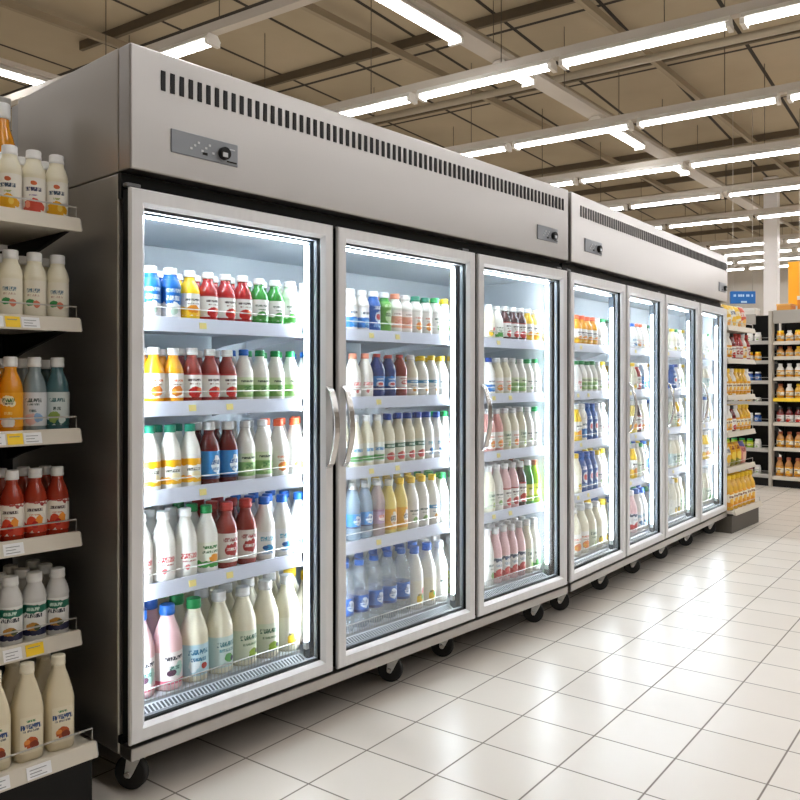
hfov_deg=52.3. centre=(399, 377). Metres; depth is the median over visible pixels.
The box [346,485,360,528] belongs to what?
water bottle
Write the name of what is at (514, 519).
milk bottle
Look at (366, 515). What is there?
water bottle
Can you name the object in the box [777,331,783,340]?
jar
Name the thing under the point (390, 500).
bottle
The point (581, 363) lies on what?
milk bottle
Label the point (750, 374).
jar
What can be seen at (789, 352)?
sauce bottle
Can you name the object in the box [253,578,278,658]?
milk bottle
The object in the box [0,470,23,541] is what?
sauce bottle
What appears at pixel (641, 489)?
milk bottle
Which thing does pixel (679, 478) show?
milk bottle
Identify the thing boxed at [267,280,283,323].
juice bottle
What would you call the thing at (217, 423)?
juice bottle
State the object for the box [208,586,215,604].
milk bottle
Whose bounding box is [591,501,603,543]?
milk bottle
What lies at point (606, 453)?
milk bottle
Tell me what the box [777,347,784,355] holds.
sauce bottle
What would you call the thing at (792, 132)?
ceiling beam
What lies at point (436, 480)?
milk bottle
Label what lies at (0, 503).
sauce bottle
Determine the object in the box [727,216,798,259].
light trunking
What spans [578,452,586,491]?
juice bottle
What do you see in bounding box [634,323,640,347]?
milk bottle
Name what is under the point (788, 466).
sauce bottle
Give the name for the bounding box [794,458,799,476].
sauce bottle
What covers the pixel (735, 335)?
sauce bottle
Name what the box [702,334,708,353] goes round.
milk bottle
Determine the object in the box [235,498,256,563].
juice bottle
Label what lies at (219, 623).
milk bottle
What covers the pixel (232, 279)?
juice bottle
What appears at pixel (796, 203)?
ceiling pipe
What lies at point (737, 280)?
wall
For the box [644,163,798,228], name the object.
light trunking
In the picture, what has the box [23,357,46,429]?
juice bottle
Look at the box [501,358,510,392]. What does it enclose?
milk bottle
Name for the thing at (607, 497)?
milk bottle
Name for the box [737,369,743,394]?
juice bottle
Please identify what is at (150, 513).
milk bottle
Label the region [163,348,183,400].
juice bottle
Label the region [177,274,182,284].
juice bottle
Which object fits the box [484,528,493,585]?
milk bottle
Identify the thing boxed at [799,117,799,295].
hanging banner
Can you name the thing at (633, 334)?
milk bottle
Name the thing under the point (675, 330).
milk bottle
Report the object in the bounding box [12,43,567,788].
refrigerator
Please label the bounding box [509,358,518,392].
milk bottle
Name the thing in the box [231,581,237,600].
milk bottle
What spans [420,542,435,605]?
milk bottle
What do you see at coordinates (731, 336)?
sauce bottle
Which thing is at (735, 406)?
sauce bottle
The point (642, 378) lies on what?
water bottle
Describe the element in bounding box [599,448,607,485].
milk bottle
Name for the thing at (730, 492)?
juice bottle
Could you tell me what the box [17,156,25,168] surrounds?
bottle
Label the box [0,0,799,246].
ceiling
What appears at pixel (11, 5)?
ceiling beam
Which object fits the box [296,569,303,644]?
milk bottle
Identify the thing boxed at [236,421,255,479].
milk bottle
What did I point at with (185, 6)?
ceiling beam
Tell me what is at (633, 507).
bottle
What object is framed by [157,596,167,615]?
milk bottle
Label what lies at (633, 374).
milk bottle
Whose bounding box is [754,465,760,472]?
jar
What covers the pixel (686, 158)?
light trunking
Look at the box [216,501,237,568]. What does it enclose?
juice bottle
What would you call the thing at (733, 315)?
snack bag
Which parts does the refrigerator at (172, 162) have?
panel, panel, control panel, price rail, price rail, price rail, price rail, knob, door, handle, frame, handle, price rail, price rail, price rail, price rail, door, handle, price rail, price rail, price rail, price rail, door, control panel, knob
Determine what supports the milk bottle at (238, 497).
on the refrigerator at (172, 162)
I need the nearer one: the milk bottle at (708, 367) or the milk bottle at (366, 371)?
the milk bottle at (366, 371)
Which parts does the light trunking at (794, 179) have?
suspension rod, strip light, strip light, rail, strip light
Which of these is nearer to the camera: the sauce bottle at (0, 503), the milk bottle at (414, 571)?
the sauce bottle at (0, 503)
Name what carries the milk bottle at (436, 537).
in the refrigerator at (172, 162)
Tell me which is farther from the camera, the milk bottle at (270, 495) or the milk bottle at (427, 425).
the milk bottle at (427, 425)
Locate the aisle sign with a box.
[730,107,755,303]
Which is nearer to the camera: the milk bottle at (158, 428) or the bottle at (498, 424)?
the milk bottle at (158, 428)
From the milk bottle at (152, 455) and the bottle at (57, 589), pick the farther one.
the milk bottle at (152, 455)
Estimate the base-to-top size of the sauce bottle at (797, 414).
0.165 m
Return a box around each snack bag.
[722,304,730,324]
[727,305,735,325]
[733,306,740,326]
[738,307,745,327]
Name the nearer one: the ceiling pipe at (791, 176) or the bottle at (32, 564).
the bottle at (32, 564)
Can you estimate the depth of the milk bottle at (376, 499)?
2.99 m
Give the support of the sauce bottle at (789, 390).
on the shelving unit at (789, 319)
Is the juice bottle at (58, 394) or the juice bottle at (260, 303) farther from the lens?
the juice bottle at (260, 303)
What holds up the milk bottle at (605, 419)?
in the refrigerator at (622, 269)
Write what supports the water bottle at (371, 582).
on the refrigerator at (172, 162)
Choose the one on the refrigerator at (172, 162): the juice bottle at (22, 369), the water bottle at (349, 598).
the water bottle at (349, 598)
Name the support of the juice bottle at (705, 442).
on the refrigerator at (622, 269)
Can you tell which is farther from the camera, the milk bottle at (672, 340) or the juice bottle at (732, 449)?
the juice bottle at (732, 449)
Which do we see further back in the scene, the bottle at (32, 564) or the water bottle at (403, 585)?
the water bottle at (403, 585)
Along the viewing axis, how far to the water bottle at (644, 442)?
4.87 m
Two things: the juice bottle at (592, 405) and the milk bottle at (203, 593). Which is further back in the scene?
the juice bottle at (592, 405)
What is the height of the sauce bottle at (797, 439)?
0.170 m
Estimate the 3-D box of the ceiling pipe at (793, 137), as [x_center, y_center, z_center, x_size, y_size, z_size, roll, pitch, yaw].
[8.172,-3.655,11.007,17.000,0.090,0.097,0,0,34]
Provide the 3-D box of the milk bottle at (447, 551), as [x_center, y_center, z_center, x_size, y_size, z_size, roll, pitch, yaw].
[0.207,0.775,3.353,0.074,0.241,0.073,0,0,-31]
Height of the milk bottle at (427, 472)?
0.198 m
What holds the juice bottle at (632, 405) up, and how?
on the refrigerator at (622, 269)
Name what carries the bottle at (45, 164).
on the shelving unit at (65, 774)
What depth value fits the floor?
2.74 m
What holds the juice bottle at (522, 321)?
on the refrigerator at (172, 162)
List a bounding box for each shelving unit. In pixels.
[0,96,98,799]
[700,321,762,533]
[727,314,778,485]
[772,309,799,488]
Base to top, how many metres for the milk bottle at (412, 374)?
0.160 m
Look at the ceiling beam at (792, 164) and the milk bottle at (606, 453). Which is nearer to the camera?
the milk bottle at (606, 453)
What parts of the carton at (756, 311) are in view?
lid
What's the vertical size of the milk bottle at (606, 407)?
0.188 m
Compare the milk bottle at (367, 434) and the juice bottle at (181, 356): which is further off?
the milk bottle at (367, 434)
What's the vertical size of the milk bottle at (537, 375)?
0.161 m
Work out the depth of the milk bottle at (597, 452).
4.32 m
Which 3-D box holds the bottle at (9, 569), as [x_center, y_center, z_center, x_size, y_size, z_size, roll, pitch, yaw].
[-1.058,0.592,2.214,0.059,0.167,0.059,0,0,-43]
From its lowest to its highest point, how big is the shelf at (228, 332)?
0.016 m
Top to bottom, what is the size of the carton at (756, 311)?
0.070 m
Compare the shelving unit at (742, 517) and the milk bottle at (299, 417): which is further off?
the shelving unit at (742, 517)
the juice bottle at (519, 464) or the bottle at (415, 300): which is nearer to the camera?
the bottle at (415, 300)
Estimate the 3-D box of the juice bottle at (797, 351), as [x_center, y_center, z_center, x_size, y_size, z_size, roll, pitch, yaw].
[4.084,-0.270,8.349,0.075,0.110,0.075,0,0,42]
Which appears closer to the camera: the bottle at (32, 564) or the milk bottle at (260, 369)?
the bottle at (32, 564)
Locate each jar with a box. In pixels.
[746,438,753,447]
[747,333,752,340]
[748,372,753,379]
[754,332,761,340]
[754,352,761,359]
[754,372,761,379]
[754,413,761,421]
[754,439,761,447]
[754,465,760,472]
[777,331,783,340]
[795,330,799,340]
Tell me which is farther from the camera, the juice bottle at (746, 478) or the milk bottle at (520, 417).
the juice bottle at (746, 478)
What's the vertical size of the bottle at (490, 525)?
0.239 m
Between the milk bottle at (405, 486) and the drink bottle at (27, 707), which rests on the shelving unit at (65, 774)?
the drink bottle at (27, 707)
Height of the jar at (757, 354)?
0.100 m
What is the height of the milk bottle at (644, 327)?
0.149 m
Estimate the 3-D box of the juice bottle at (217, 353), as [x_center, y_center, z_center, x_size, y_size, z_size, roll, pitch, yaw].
[-0.581,-0.006,2.553,0.061,0.157,0.061,0,0,-44]
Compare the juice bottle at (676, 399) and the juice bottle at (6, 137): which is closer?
the juice bottle at (6, 137)
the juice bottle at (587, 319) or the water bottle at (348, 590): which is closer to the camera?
the water bottle at (348, 590)
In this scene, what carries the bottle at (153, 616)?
on the refrigerator at (172, 162)
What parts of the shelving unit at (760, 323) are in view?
price rail, header panel, price rail, price rail, price rail, price rail, price rail, price rail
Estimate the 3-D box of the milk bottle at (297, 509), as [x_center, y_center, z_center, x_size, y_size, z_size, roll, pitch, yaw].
[-0.340,0.481,2.734,0.071,0.199,0.071,0,0,-36]
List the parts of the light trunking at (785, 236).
strip light, rail, suspension rod, strip light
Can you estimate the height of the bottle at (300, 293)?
0.150 m
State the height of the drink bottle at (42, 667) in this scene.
0.231 m
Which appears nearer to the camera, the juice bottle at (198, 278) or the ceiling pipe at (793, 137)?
the juice bottle at (198, 278)
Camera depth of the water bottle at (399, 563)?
3.21 m
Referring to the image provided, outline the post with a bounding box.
[768,311,773,486]
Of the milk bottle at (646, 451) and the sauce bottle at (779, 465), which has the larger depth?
the sauce bottle at (779, 465)
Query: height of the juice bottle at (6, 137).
0.330 m
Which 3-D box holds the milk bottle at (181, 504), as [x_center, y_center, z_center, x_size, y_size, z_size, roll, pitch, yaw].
[-0.696,0.482,2.557,0.071,0.197,0.071,0,0,36]
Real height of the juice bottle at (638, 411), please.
0.186 m
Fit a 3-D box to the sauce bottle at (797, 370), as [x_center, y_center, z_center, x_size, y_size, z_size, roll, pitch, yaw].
[4.084,-0.075,8.349,0.075,0.150,0.075,0,0,-33]
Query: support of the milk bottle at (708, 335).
on the refrigerator at (622, 269)
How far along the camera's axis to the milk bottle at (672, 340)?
5.27 m
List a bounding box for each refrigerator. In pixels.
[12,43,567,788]
[550,192,726,609]
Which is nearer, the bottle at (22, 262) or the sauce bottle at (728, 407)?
the bottle at (22, 262)
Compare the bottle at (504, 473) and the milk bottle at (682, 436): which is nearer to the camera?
the bottle at (504, 473)
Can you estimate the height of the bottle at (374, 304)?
0.150 m
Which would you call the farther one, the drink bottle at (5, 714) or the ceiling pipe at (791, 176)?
the ceiling pipe at (791, 176)
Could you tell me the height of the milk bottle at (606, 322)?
0.150 m
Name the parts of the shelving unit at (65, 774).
header panel, shelf, shelf, price rail, price rail, price rail, price rail, price rail, shelf, price rail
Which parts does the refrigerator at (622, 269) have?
price rail, price rail, price rail, price rail, control panel, door, knob, handle, price rail, price rail, price rail, price rail, frame, door, handle, price rail, price rail, price rail, price rail, door, handle, price rail, price rail, price rail, price rail, panel, door, control panel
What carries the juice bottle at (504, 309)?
on the refrigerator at (172, 162)
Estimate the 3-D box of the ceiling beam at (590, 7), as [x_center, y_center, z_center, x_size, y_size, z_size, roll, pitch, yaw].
[7.113,-4.018,15.277,0.069,0.085,30.000,0,0,38]
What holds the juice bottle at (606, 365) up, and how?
in the refrigerator at (622, 269)
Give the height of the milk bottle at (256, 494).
0.196 m
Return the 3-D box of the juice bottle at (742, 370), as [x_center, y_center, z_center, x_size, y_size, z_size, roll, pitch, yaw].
[2.648,0.032,6.315,0.077,0.205,0.077,0,0,-41]
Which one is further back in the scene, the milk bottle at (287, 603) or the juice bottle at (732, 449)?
the juice bottle at (732, 449)
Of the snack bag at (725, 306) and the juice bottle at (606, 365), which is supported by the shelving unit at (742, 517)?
the snack bag at (725, 306)
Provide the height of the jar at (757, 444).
0.100 m
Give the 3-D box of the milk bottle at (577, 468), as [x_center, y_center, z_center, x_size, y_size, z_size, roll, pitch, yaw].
[0.889,0.482,4.128,0.063,0.198,0.063,0,0,37]
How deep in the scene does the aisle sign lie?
11.98 m
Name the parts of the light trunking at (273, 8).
suspension rod, strip light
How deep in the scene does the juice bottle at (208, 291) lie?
2.44 m
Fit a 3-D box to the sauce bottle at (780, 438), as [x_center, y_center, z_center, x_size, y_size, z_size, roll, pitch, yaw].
[3.953,0.640,8.466,0.075,0.170,0.075,0,0,42]
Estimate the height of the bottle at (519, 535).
0.244 m
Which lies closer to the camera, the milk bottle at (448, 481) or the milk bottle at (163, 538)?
the milk bottle at (163, 538)
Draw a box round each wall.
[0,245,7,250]
[707,239,798,330]
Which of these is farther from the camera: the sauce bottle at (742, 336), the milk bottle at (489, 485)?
the sauce bottle at (742, 336)
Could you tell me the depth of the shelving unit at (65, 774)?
2.08 m
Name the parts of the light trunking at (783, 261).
strip light, strip light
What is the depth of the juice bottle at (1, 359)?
2.11 m
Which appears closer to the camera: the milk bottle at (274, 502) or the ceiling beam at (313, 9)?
the milk bottle at (274, 502)
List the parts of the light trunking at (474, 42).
strip light, suspension rod, strip light, suspension rod, strip light, suspension rod, strip light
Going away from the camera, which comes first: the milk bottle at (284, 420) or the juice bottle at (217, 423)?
the juice bottle at (217, 423)
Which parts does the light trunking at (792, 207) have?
strip light, strip light, rail, suspension rod, strip light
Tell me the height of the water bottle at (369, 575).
0.238 m
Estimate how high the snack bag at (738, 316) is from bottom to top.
0.175 m
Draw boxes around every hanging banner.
[788,261,798,305]
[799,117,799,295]
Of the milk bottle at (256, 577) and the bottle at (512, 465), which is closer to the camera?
the milk bottle at (256, 577)
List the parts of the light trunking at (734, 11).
suspension rod, strip light, strip light, suspension rod, strip light, strip light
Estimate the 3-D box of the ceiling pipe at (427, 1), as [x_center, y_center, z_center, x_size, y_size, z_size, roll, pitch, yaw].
[6.289,-3.755,15.843,0.075,0.070,30.000,0,0,38]
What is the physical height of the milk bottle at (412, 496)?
0.199 m
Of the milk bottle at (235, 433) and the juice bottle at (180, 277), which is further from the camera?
the milk bottle at (235, 433)
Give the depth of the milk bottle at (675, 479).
5.32 m
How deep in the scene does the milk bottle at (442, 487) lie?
3.28 m
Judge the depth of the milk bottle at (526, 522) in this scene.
3.75 m
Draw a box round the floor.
[74,430,799,799]
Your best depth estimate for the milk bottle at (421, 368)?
3.18 m
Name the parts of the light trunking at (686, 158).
suspension rod, strip light, strip light, rail, strip light, suspension rod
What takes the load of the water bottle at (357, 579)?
on the refrigerator at (172, 162)
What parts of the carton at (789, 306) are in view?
lid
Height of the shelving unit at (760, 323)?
1.800 m
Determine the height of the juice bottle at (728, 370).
0.205 m
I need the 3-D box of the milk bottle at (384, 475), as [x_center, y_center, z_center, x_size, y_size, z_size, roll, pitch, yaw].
[-0.055,0.484,3.244,0.061,0.194,0.062,0,0,42]
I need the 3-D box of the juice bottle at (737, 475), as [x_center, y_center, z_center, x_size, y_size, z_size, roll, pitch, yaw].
[2.526,0.840,6.127,0.091,0.250,0.091,0,0,-33]
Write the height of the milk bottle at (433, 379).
0.162 m
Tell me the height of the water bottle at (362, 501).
0.196 m
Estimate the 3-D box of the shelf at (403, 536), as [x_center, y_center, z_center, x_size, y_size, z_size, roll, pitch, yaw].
[-0.199,0.589,3.188,0.474,0.016,0.640,0,0,42]
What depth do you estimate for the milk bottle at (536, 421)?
3.80 m
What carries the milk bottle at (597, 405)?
on the refrigerator at (622, 269)
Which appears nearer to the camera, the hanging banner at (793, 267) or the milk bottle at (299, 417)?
the milk bottle at (299, 417)
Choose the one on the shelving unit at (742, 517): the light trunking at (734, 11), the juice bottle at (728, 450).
the juice bottle at (728, 450)
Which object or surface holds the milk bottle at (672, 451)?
on the refrigerator at (622, 269)
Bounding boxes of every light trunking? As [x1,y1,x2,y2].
[4,0,320,105]
[320,0,799,116]
[375,0,783,223]
[445,0,799,156]
[453,64,799,186]
[597,142,799,209]
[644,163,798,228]
[694,193,798,249]
[711,243,798,256]
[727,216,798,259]
[727,259,798,266]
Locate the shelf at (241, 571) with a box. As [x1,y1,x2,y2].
[152,553,294,583]
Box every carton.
[743,308,759,315]
[776,303,795,309]
[797,296,799,308]
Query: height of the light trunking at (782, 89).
1.250 m
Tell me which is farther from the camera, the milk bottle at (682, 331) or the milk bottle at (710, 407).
the milk bottle at (710, 407)
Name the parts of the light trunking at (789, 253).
strip light, rail, strip light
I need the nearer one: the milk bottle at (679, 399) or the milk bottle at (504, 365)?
the milk bottle at (504, 365)
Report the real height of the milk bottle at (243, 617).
0.240 m
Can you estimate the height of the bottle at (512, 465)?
0.201 m
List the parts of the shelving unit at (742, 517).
shelf, shelf, price rail, price rail, price rail, price rail, price rail, price rail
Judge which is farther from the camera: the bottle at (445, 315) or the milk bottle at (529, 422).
the milk bottle at (529, 422)
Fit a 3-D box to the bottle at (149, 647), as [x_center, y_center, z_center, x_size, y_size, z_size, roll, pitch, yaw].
[-0.736,0.774,2.300,0.086,0.243,0.087,0,0,42]
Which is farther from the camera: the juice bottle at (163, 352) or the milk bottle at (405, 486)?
the milk bottle at (405, 486)
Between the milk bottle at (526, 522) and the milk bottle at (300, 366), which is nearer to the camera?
the milk bottle at (300, 366)
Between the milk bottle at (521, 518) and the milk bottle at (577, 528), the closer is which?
the milk bottle at (521, 518)
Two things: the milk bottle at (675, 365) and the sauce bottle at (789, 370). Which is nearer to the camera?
the milk bottle at (675, 365)
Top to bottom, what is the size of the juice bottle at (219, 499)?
0.198 m
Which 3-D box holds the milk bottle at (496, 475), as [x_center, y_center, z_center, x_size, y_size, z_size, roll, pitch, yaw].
[0.425,0.481,3.588,0.059,0.200,0.059,0,0,-36]
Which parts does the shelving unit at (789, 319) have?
price rail, price rail, price rail, price rail, price rail, price rail, price rail, header panel, panel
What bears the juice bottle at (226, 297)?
on the refrigerator at (172, 162)
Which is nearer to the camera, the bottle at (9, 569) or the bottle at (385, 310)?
the bottle at (9, 569)
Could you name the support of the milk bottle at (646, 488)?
in the refrigerator at (622, 269)
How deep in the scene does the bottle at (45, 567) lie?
2.19 m
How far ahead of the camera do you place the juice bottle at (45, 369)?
2.20 m
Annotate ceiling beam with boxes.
[0,0,127,48]
[79,0,217,50]
[252,0,575,87]
[300,3,762,236]
[373,30,799,124]
[518,128,798,176]
[573,0,797,176]
[573,161,798,195]
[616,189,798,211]
[673,221,798,236]
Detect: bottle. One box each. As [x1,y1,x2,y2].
[0,102,14,151]
[0,144,21,208]
[0,249,22,314]
[0,357,22,430]
[0,358,3,377]
[0,468,6,495]
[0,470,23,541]
[0,503,0,540]
[0,572,5,591]
[0,575,22,646]
[0,670,10,770]
[1,661,19,707]
[3,564,17,574]
[10,661,43,762]
[14,567,29,593]
[16,466,29,494]
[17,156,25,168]
[17,359,27,385]
[18,256,26,272]
[22,149,45,212]
[22,570,46,640]
[23,252,46,315]
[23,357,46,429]
[24,468,46,537]
[25,559,39,570]
[34,653,50,695]
[37,562,51,589]
[39,465,51,490]
[41,161,48,173]
[41,360,50,382]
[42,258,49,273]
[42,653,73,751]
[45,154,68,215]
[46,255,68,316]
[46,357,69,428]
[46,466,68,534]
[46,566,68,634]
[144,265,161,315]
[144,347,164,401]
[144,348,146,363]
[144,425,160,490]
[144,509,155,536]
[144,513,152,584]
[144,599,159,637]
[144,608,154,698]
[151,505,163,522]
[151,510,175,581]
[153,602,182,690]
[154,425,162,448]
[157,271,162,281]
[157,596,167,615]
[159,349,166,365]
[160,424,180,488]
[161,267,180,316]
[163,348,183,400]
[165,506,177,532]
[169,593,185,628]
[172,502,183,520]
[174,423,182,445]
[174,507,196,576]
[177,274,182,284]
[178,348,184,365]
[180,423,200,486]
[180,596,208,681]
[181,270,199,318]
[182,348,201,400]
[183,591,192,610]
[186,503,198,528]
[190,422,201,441]
[192,499,204,517]
[194,587,210,621]
[195,275,200,287]
[195,504,217,572]
[197,351,202,364]
[199,272,217,319]
[199,421,219,484]
[201,349,219,399]
[205,500,218,524]
[206,589,232,673]
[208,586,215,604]
[211,497,223,515]
[213,276,218,288]
[213,420,220,439]
[215,351,219,365]
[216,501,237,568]
[217,274,235,320]
[218,421,237,481]
[218,582,234,613]
[219,350,236,399]
[225,497,237,519]
[230,494,240,512]
[230,585,256,665]
[231,277,234,289]
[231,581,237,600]
[232,350,236,365]
[233,421,237,439]
[234,275,251,321]
[235,349,252,399]
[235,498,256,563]
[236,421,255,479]
[241,577,256,606]
[244,420,254,438]
[244,494,256,516]
[248,351,252,365]
[248,492,258,509]
[251,278,268,322]
[252,350,268,398]
[253,419,271,477]
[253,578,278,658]
[254,576,258,594]
[255,496,274,559]
[260,418,271,436]
[262,493,273,514]
[263,572,278,599]
[265,490,276,508]
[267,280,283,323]
[268,351,284,398]
[270,419,287,475]
[273,494,291,556]
[275,571,280,589]
[275,573,299,651]
[276,418,286,434]
[279,490,291,510]
[282,281,298,324]
[283,351,298,397]
[283,567,298,593]
[286,418,303,474]
[290,491,303,552]
[291,416,302,434]
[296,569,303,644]
[297,283,303,328]
[297,352,303,399]
[346,289,357,328]
[346,353,360,396]
[346,416,348,466]
[346,479,358,531]
[346,482,359,511]
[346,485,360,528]
[346,555,353,587]
[346,557,353,594]
[346,562,353,616]
[347,416,362,466]
[350,552,367,594]
[350,558,368,612]
[350,576,367,582]
[356,290,368,329]
[356,480,370,533]
[357,482,372,525]
[359,353,372,396]
[361,415,373,465]
[363,573,380,578]
[364,549,381,585]
[364,554,382,607]
[368,291,380,329]
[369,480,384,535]
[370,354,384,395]
[372,414,384,464]
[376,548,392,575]
[377,546,394,585]
[378,550,396,602]
[379,292,391,330]
[381,475,389,488]
[382,414,394,462]
[382,477,390,491]
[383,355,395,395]
[383,479,396,533]
[390,294,401,331]
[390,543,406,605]
[392,473,400,487]
[392,547,409,598]
[393,413,404,461]
[393,476,401,490]
[394,355,406,395]
[394,477,407,530]
[400,295,411,331]
[403,412,414,460]
[403,472,410,485]
[404,475,412,489]
[405,476,418,528]
[405,545,422,609]
[406,355,417,394]
[406,541,416,561]
[410,296,421,332]
[413,412,424,459]
[415,473,422,487]
[416,356,427,394]
[416,475,428,526]
[418,538,428,558]
[420,298,431,333]
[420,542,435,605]
[422,411,433,458]
[425,471,432,486]
[426,355,438,394]
[426,473,438,524]
[430,298,441,333]
[431,535,439,555]
[432,412,442,457]
[432,540,447,601]
[435,471,442,484]
[436,356,447,394]
[437,472,448,522]
[439,299,449,336]
[441,411,449,456]
[444,536,449,597]
[446,356,449,395]
[446,471,449,519]
[484,304,494,337]
[484,358,494,393]
[484,409,494,451]
[484,466,494,512]
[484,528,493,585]
[488,523,494,537]
[491,527,501,582]
[492,464,502,510]
[493,306,502,337]
[493,358,502,392]
[493,409,502,450]
[496,522,502,535]
[499,524,509,580]
[500,463,510,508]
[501,306,510,338]
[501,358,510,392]
[501,408,510,449]
[504,520,510,534]
[507,523,517,577]
[508,307,518,338]
[508,462,518,506]
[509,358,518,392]
[509,408,518,448]
[512,517,517,531]
[515,520,525,575]
[516,308,525,339]
[516,359,525,392]
[516,407,525,447]
[516,461,525,505]
[519,516,525,530]
[523,460,533,503]
[523,518,532,572]
[524,309,533,339]
[524,359,533,392]
[524,407,533,446]
[530,517,539,570]
[531,310,540,340]
[531,359,540,391]
[531,406,540,445]
[531,459,540,502]
[574,315,581,342]
[574,361,581,390]
[574,404,581,440]
[574,453,581,492]
[574,507,580,556]
[576,504,588,549]
[578,361,586,390]
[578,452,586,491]
[579,315,586,343]
[579,404,586,439]
[583,403,592,439]
[583,451,592,490]
[584,317,592,343]
[584,361,592,390]
[584,502,596,546]
[589,361,597,390]
[589,403,597,438]
[589,451,597,488]
[590,317,597,344]
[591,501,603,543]
[594,362,602,390]
[594,403,602,437]
[594,450,602,487]
[595,318,602,344]
[598,498,608,543]
[599,319,607,344]
[599,362,607,389]
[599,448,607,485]
[600,403,607,436]
[604,320,608,346]
[604,362,608,390]
[604,402,608,436]
[604,448,608,484]
[605,496,608,511]
[630,323,636,347]
[630,363,636,389]
[630,401,636,432]
[630,444,636,478]
[630,490,636,532]
[632,488,642,530]
[633,443,640,476]
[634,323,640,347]
[634,363,640,388]
[637,400,644,431]
[637,401,640,431]
[637,487,647,528]
[638,442,644,475]
[639,324,644,347]
[639,363,644,383]
[640,363,648,388]
[641,441,648,466]
[642,325,648,348]
[642,400,648,430]
[642,486,648,526]
[644,441,648,473]
[668,329,676,350]
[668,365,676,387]
[668,398,676,426]
[668,436,676,467]
[668,479,676,516]
[672,478,679,514]
[673,364,679,387]
[673,436,679,466]
[674,329,679,350]
[675,398,679,426]
[676,435,683,465]
[676,477,683,513]
[677,364,683,387]
[678,330,683,351]
[678,398,683,425]
[679,476,685,511]
[681,330,685,351]
[681,365,685,387]
[681,398,685,425]
[681,435,685,464]
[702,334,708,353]
[702,366,708,386]
[702,397,708,422]
[702,431,708,458]
[702,469,708,502]
[705,468,711,501]
[706,334,711,353]
[706,397,711,421]
[706,430,711,457]
[707,366,711,386]
[727,333,731,357]
[727,369,731,394]
[727,405,731,431]
[727,442,735,465]
[727,444,730,466]
[727,475,733,509]
[728,405,735,430]
[728,474,737,508]
[729,333,735,357]
[729,369,735,394]
[732,473,742,506]
[733,334,738,358]
[733,369,739,394]
[733,405,739,430]
[733,441,740,464]
[737,334,742,358]
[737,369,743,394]
[737,405,743,429]
[737,472,746,505]
[738,440,745,463]
[739,404,746,429]
[741,335,746,358]
[741,369,746,393]
[741,470,750,503]
[744,335,749,358]
[744,369,750,393]
[744,404,750,428]
[745,469,754,502]
[776,457,783,475]
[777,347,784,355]
[777,364,783,376]
[777,384,784,397]
[777,407,784,421]
[777,431,784,446]
[785,457,792,476]
[786,330,793,340]
[786,346,793,355]
[786,363,793,376]
[786,384,793,397]
[786,407,793,421]
[786,432,793,447]
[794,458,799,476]
[795,346,799,355]
[795,363,799,376]
[795,384,799,397]
[795,407,799,422]
[795,432,799,447]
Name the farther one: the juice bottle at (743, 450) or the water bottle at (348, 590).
the juice bottle at (743, 450)
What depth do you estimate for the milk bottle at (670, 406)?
5.27 m
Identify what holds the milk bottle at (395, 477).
on the refrigerator at (172, 162)
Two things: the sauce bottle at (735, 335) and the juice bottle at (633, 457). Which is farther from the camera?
the sauce bottle at (735, 335)
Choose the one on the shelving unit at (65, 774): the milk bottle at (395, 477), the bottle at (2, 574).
the bottle at (2, 574)
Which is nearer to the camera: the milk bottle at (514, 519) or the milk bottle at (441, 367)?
the milk bottle at (441, 367)
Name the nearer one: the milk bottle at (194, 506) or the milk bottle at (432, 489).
the milk bottle at (194, 506)
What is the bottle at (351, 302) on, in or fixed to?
on the refrigerator at (172, 162)
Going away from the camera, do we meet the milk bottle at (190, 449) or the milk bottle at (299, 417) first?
the milk bottle at (190, 449)
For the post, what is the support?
on the floor
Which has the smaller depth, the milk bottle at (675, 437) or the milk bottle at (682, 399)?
the milk bottle at (675, 437)
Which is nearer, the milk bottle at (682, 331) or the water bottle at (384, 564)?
the water bottle at (384, 564)
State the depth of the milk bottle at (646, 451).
4.92 m
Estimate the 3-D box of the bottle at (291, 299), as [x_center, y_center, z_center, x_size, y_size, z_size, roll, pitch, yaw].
[-0.365,-0.243,2.700,0.061,0.150,0.061,0,0,-25]
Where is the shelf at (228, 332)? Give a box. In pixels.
[144,330,235,336]
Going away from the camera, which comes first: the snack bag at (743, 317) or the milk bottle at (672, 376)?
the milk bottle at (672, 376)
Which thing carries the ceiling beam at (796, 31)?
attached to the ceiling
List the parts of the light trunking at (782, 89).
suspension rod, strip light, strip light, rail, strip light, suspension rod, strip light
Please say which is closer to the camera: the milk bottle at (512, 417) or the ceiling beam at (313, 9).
the milk bottle at (512, 417)
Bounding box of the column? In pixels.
[763,176,779,430]
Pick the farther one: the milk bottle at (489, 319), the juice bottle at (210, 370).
the milk bottle at (489, 319)
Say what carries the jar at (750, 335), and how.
on the shelving unit at (760, 323)
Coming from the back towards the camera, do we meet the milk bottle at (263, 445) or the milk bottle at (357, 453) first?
the milk bottle at (357, 453)
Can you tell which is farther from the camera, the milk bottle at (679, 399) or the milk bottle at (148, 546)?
the milk bottle at (679, 399)
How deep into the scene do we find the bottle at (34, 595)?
2.10 m
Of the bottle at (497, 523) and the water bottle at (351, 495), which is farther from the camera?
the bottle at (497, 523)
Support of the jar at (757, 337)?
on the shelving unit at (760, 323)
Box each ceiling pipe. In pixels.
[360,20,799,123]
[424,0,798,231]
[530,135,799,177]
[595,176,798,201]
[642,203,798,221]
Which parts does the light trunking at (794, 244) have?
strip light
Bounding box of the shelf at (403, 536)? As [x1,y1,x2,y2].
[346,522,439,542]
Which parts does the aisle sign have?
hanging rod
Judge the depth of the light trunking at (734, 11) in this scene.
7.56 m
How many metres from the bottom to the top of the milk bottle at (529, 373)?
0.158 m
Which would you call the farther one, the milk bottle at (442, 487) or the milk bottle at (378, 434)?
the milk bottle at (442, 487)

